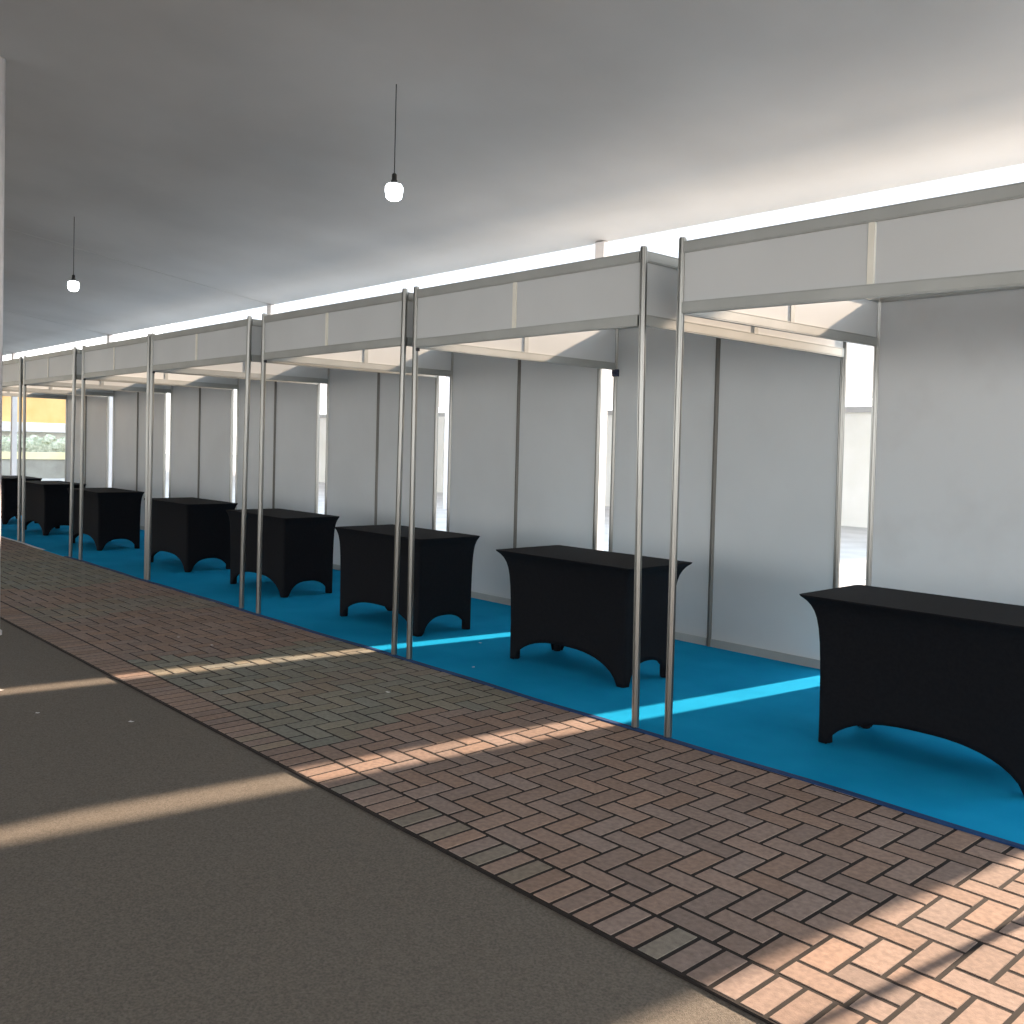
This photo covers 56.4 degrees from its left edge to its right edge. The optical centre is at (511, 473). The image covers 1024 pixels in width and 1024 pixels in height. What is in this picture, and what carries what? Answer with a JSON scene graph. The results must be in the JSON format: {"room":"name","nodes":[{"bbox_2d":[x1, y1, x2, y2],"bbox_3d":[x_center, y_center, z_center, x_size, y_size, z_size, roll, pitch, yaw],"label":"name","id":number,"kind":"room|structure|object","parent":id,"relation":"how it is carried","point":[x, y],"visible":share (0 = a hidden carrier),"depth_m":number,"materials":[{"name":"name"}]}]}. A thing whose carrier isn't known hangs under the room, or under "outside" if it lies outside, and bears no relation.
{"room":"exhibition hall","nodes":[
{"label":"exhibition hall","id":0,"kind":"room"},
{"bbox_2d":[0,619,766,1023],"bbox_3d":[-13.251,0.875,9.609,10.782,0.018,48.000,0,2,-43],"label":"asphalt road","id":1,"kind":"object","parent":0,"point":[156,868],"depth_m":3.03,"materials":[{"name":"grey asphalt"}]},
{"bbox_2d":[0,56,5,634],"bbox_3d":[-3.735,-0.923,6.926,0.100,4.205,0.100,0,2,-43],"label":"tent pole","id":2,"kind":"object","parent":1,"relation":"on","point":[2,60],"visible":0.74,"depth_m":6.89,"materials":[{"name":"white metal"}]},
{"bbox_2d":[41,454,866,586],"bbox_3d":[3.688,1.048,23.852,150.000,0.270,150.000,0,2,-43],"label":"ground","id":3,"kind":"structure","parent":0,"point":[853,545],"depth_m":17.01,"materials":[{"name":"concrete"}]},
{"bbox_2d":[10,353,17,474],"bbox_3d":[-12.396,-1.245,23.753,0.300,3.505,0.300,0,2,-43],"label":"tent pole","id":4,"kind":"object","parent":3,"relation":"on","point":[13,444],"visible":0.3,"depth_m":23.71,"materials":[{"name":"white paint"}]},
{"bbox_2d":[1,452,64,477],"bbox_3d":[-20.049,-0.305,29.815,14.150,0.900,0.400,0,2,-43],"label":"wall","id":5,"kind":"structure","parent":3,"relation":"on","point":[38,464],"depth_m":33.04,"materials":[{"name":"white paint"}]},
{"bbox_2d":[2,433,64,451],"bbox_3d":[-16.913,-0.674,34.026,3.488,1.561,0.841,0,2,-43],"label":"hedge","id":6,"kind":"object","parent":5,"relation":"on","point":[48,443],"visible":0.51,"depth_m":33.92,"materials":[{"name":"green plant"}]},
{"bbox_2d":[2,396,65,438],"bbox_3d":[-23.578,-2.350,31.765,17.000,4.700,3.600,0,2,-43],"label":"building","id":7,"kind":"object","parent":3,"relation":"on","point":[44,416],"visible":0.38,"depth_m":35.35,"materials":[{"name":"yellow paint"}]},
{"bbox_2d":[107,335,114,487],"bbox_3d":[-7.997,-1.000,18.975,0.300,3.505,0.300,0,2,-43],"label":"tent pole","id":8,"kind":"object","parent":3,"relation":"on","point":[110,338],"visible":0.19,"depth_m":18.94,"materials":[{"name":"white paint"}]},
{"bbox_2d":[267,304,277,314],"bbox_3d":[-3.598,-0.755,14.196,0.300,3.505,0.300,0,2,-43],"label":"tent pole","id":9,"kind":"object","parent":3,"relation":"on","point":[271,309],"visible":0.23,"depth_m":14.11,"materials":[{"name":"white paint"}]},
{"bbox_2d":[163,164,1023,509],"bbox_3d":[-1.217,-3.705,30.654,12.000,8.600,37.000,0,2,-43],"label":"wall","id":10,"kind":"structure","parent":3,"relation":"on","point":[859,373],"depth_m":22.79,"materials":[{"name":"white fabric"}]},
{"bbox_2d":[319,406,871,527],"bbox_3d":[7.320,-0.150,20.061,0.410,2.520,52.400,0,2,-43],"label":"window","id":11,"kind":"structure","parent":3,"relation":"on","point":[857,431],"depth_m":20.09,"materials":[{"name":"beige paint"}]},
{"bbox_2d":[595,241,611,550],"bbox_3d":[0.849,-0.507,9.366,0.300,3.505,0.300,0,2,-43],"label":"tent pole","id":12,"kind":"object","parent":3,"relation":"on","point":[603,248],"visible":0.27,"depth_m":9.33,"materials":[{"name":"white paint"}]},
{"bbox_2d":[0,0,1023,354],"bbox_3d":[-9.131,-3.043,8.984,15.206,1.088,39.000,0,2,-43],"label":"ceiling","id":13,"kind":"structure","parent":0,"point":[245,148],"depth_m":7.00,"materials":[{"name":"white fabric"}]},
{"bbox_2d":[68,217,78,291],"bbox_3d":[-4.920,-2.471,10.714,0.120,0.838,0.120,0,2,-43],"label":"bulb","id":14,"kind":"object","parent":13,"relation":"hanging from","point":[73,285],"visible":1,"depth_m":10.70,"materials":[{"name":"white glass"}]},
{"bbox_2d":[385,84,402,200],"bbox_3d":[-0.794,-2.252,6.484,0.120,0.784,0.120,0,2,-43],"label":"hanging bulb","id":15,"kind":"object","parent":13,"relation":"hanging from","point":[393,190],"visible":1,"depth_m":6.46,"materials":[{"name":"white glass"}]},
{"bbox_2d":[391,173,396,182],"bbox_3d":[-0.801,-2.010,6.491,0.043,0.074,0.044,0,2,-43],"label":"socket","id":16,"kind":"object","parent":15,"relation":"attached to","point":[394,176],"depth_m":6.47,"materials":[{"name":"black plastic"}]},
{"bbox_2d":[0,537,1023,1023],"bbox_3d":[-4.472,1.080,9.488,1.949,0.004,24.482,0,2,-43],"label":"brick paving","id":17,"kind":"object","parent":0,"point":[986,961],"visible":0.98,"depth_m":3.83,"materials":[{"name":"brown brick"}]},
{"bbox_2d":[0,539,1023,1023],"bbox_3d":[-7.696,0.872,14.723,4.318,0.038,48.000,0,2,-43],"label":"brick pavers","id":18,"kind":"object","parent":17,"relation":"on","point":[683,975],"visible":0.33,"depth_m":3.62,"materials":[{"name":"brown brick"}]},
{"bbox_2d":[1,515,1023,849],"bbox_3d":[-3.049,1.082,10.578,2.215,0.008,18.800,0,2,-43],"label":"carpet","id":19,"kind":"object","parent":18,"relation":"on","point":[755,711],"visible":0.58,"depth_m":5.75,"materials":[{"name":"blue carpet"}]},
{"bbox_2d":[1,475,41,523],"bbox_3d":[-8.350,0.421,15.934,0.599,0.746,1.204,0,2,-43],"label":"draped table","id":20,"kind":"object","parent":19,"relation":"on","point":[9,483],"visible":0.54,"depth_m":15.43,"materials":[{"name":"black fabric"}]},
{"bbox_2d":[21,481,85,535],"bbox_3d":[-6.929,0.500,14.376,0.599,0.746,1.204,0,2,-43],"label":"draped table","id":21,"kind":"object","parent":19,"relation":"on","point":[47,503],"visible":0.76,"depth_m":13.96,"materials":[{"name":"black fabric"}]},
{"bbox_2d":[2,390,108,487],"bbox_3d":[-8.253,-0.468,16.189,2.088,2.510,2.348,0,2,-43],"label":"booth","id":22,"kind":"object","parent":19,"relation":"on","point":[96,437],"visible":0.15,"depth_m":16.82,"materials":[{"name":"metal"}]},
{"bbox_2d":[2,356,166,540],"bbox_3d":[-6.686,-0.381,14.487,2.088,2.510,2.238,0,2,-43],"label":"booth","id":23,"kind":"object","parent":19,"relation":"on","point":[129,407],"visible":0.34,"depth_m":15.10,"materials":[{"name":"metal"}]},
{"bbox_2d":[67,488,144,550],"bbox_3d":[-5.428,0.585,12.715,0.599,0.746,1.204,0,2,-43],"label":"draped table","id":24,"kind":"object","parent":19,"relation":"on","point":[109,514],"visible":0.84,"depth_m":12.35,"materials":[{"name":"black fabric"}]},
{"bbox_2d":[21,347,233,556],"bbox_3d":[-5.170,-0.296,12.840,2.088,2.510,2.078,0,2,-43],"label":"booth","id":25,"kind":"object","parent":19,"relation":"on","point":[201,418],"visible":0.55,"depth_m":13.23,"materials":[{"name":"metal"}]},
{"bbox_2d":[144,497,237,571],"bbox_3d":[-3.701,0.678,10.950,0.599,0.746,1.204,0,2,-43],"label":"draped table","id":26,"kind":"object","parent":19,"relation":"on","point":[192,529],"visible":0.83,"depth_m":10.59,"materials":[{"name":"black fabric"}]},
{"bbox_2d":[79,334,320,579],"bbox_3d":[-3.691,-0.214,11.234,2.088,2.510,2.168,0,2,-43],"label":"booth","id":27,"kind":"object","parent":19,"relation":"on","point":[292,409],"visible":0.52,"depth_m":11.62,"materials":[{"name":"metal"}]},
{"bbox_2d":[226,508,338,597],"bbox_3d":[-2.283,0.757,9.417,0.599,0.746,1.204,0,2,-43],"label":"draped table","id":28,"kind":"object","parent":19,"relation":"on","point":[297,546],"visible":0.93,"depth_m":9.07,"materials":[{"name":"black fabric"}]},
{"bbox_2d":[146,316,438,607],"bbox_3d":[-2.222,-0.132,9.638,2.088,2.510,2.128,0,2,-43],"label":"booth","id":29,"kind":"object","parent":19,"relation":"on","point":[362,410],"visible":0.55,"depth_m":10.11,"materials":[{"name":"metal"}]},
{"bbox_2d":[335,524,479,636],"bbox_3d":[-0.880,0.838,7.782,0.599,0.746,1.204,0,2,-43],"label":"draped table","id":30,"kind":"object","parent":19,"relation":"on","point":[443,560],"visible":0.91,"depth_m":7.49,"materials":[{"name":"black fabric"}]},
{"bbox_2d":[256,288,601,654],"bbox_3d":[-0.686,-0.046,7.970,2.088,2.510,2.048,0,2,-43],"label":"booth","id":31,"kind":"object","parent":19,"relation":"on","point":[524,440],"visible":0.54,"depth_m":8.42,"materials":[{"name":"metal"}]},
{"bbox_2d":[496,545,692,687],"bbox_3d":[0.510,0.914,6.338,0.622,0.745,1.216,0,2,-43],"label":"draped table","id":32,"kind":"object","parent":19,"relation":"on","point":[581,599],"visible":0.92,"depth_m":6.07,"materials":[{"name":"black fabric"}]},
{"bbox_2d":[406,246,847,727],"bbox_3d":[0.754,0.034,6.405,2.088,2.510,2.043,0,2,-43],"label":"booth","id":33,"kind":"object","parent":19,"relation":"on","point":[763,416],"visible":0.75,"depth_m":6.73,"materials":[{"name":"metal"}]},
{"bbox_2d":[612,369,618,376],"bbox_3d":[0.849,-0.825,7.799,0.066,0.058,0.056,0,2,-43],"label":"clamp","id":34,"kind":"object","parent":33,"relation":"attached to","point":[615,372],"visible":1,"depth_m":7.78,"materials":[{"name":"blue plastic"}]},
{"bbox_2d":[664,182,1023,737],"bbox_3d":[2.259,0.113,4.771,2.088,2.520,2.048,0,2,-43],"label":"booth","id":35,"kind":"object","parent":19,"relation":"on","point":[935,285],"visible":0.84,"depth_m":5.60,"materials":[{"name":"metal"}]},
{"bbox_2d":[799,585,1023,794],"bbox_3d":[2.076,1.002,4.601,0.622,0.745,1.216,0,2,-43],"label":"draped table","id":36,"kind":"object","parent":19,"relation":"on","point":[950,668],"visible":1,"depth_m":4.46,"materials":[{"name":"black fabric"}]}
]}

